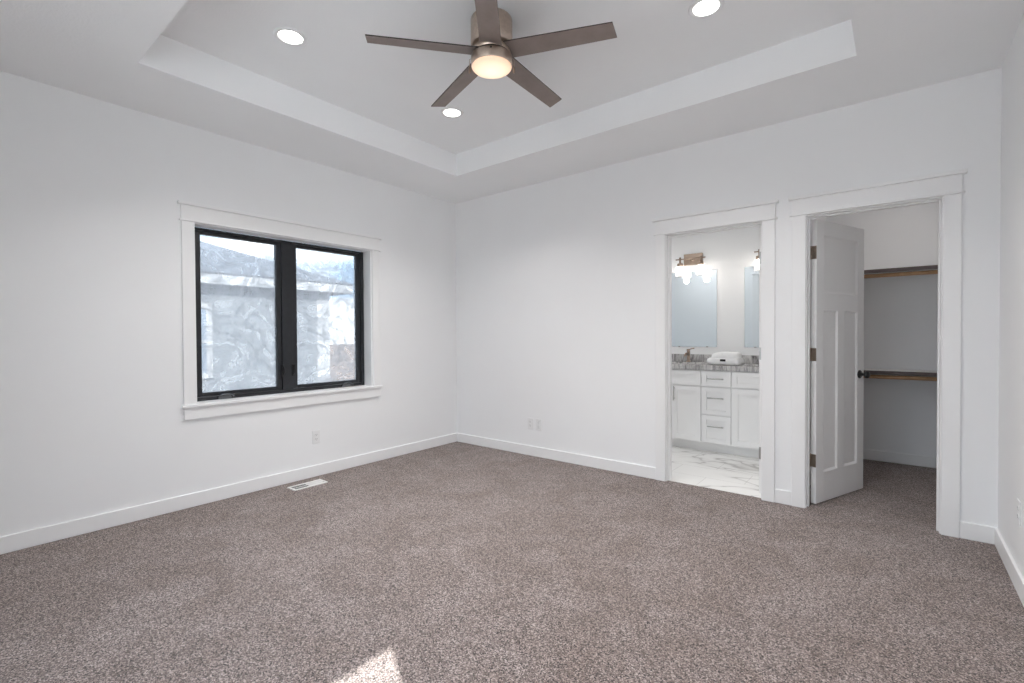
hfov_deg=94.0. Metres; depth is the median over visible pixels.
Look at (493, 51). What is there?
ceiling fan
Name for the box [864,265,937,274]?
closet shelf
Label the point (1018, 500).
wall outlet
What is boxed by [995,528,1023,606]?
baseboard
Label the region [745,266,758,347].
wall mirror
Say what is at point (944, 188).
door
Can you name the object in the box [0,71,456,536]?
wall
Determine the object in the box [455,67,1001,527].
wall
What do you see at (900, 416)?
wall
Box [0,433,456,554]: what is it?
baseboard
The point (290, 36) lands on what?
recessed light
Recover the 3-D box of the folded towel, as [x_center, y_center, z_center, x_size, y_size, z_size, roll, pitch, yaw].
[2.223,0.173,4.985,0.336,0.137,0.251,0,1,39]
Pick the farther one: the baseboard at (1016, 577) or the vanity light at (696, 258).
the vanity light at (696, 258)
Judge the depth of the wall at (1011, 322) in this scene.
2.45 m
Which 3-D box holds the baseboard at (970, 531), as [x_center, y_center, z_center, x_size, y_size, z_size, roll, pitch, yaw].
[1.082,1.115,4.141,4.420,0.100,0.014,0,1,39]
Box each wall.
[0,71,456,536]
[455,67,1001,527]
[672,226,760,355]
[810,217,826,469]
[827,202,937,456]
[998,13,1023,577]
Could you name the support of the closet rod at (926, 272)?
attached to the closet shelf at (929, 267)
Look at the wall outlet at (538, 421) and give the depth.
4.79 m
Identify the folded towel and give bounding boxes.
[707,352,743,364]
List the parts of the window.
casing, crank handle, glass pane, sash, frame, head casing, sill, lock lever, lock lever, glass pane, sash, crank handle, casing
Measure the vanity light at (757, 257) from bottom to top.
0.269 m
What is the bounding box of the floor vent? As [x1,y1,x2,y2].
[287,479,327,490]
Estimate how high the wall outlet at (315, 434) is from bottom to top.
0.115 m
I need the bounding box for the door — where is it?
[788,168,967,537]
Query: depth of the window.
4.03 m
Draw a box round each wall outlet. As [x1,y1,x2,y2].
[312,430,319,443]
[528,418,532,428]
[536,419,541,430]
[1017,498,1020,525]
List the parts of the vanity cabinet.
cabinet door, drawer, drawer, drawer, cabinet door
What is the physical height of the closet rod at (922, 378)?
0.045 m
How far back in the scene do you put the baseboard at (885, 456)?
4.47 m
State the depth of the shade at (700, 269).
5.41 m
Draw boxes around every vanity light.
[676,253,705,275]
[754,249,758,270]
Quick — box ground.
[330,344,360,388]
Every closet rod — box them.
[864,270,937,277]
[864,375,936,380]
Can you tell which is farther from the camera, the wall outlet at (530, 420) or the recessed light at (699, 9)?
the wall outlet at (530, 420)
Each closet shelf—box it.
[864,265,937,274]
[864,368,936,376]
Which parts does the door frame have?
casing, head casing, casing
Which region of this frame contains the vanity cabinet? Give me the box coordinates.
[672,369,758,457]
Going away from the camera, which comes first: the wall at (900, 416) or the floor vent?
the floor vent
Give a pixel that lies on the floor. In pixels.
(455, 562)
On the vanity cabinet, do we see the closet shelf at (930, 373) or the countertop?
the countertop
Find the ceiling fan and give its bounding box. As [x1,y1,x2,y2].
[365,0,616,106]
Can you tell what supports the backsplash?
attached to the wall at (728, 252)
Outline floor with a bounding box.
[0,442,1023,682]
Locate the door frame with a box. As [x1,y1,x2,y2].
[652,199,778,501]
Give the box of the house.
[198,241,353,401]
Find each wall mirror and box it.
[672,270,716,346]
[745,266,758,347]
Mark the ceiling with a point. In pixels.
(669, 79)
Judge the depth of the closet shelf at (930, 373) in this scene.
4.24 m
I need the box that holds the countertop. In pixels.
[672,361,758,371]
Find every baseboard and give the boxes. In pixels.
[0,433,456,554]
[457,433,996,544]
[810,449,935,484]
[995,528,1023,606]
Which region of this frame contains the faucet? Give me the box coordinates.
[684,348,694,361]
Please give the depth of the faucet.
5.51 m
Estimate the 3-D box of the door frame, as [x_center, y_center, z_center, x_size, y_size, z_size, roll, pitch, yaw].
[1.811,0.068,4.053,0.936,2.188,0.869,0,1,39]
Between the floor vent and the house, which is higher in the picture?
the house
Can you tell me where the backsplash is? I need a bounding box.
[672,354,758,362]
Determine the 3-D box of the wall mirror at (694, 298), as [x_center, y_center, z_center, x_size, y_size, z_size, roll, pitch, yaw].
[2.120,-0.378,5.592,0.535,0.888,0.008,0,1,39]
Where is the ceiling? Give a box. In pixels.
[0,0,1023,203]
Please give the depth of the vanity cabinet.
4.87 m
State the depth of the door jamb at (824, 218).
3.93 m
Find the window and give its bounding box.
[177,200,382,419]
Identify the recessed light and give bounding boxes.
[273,27,306,45]
[440,107,463,117]
[688,0,724,18]
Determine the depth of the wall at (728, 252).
5.36 m
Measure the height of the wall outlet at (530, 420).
0.115 m
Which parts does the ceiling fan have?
blade, blade, blade, lamp shade, blade, blade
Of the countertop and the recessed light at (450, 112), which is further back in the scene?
the countertop

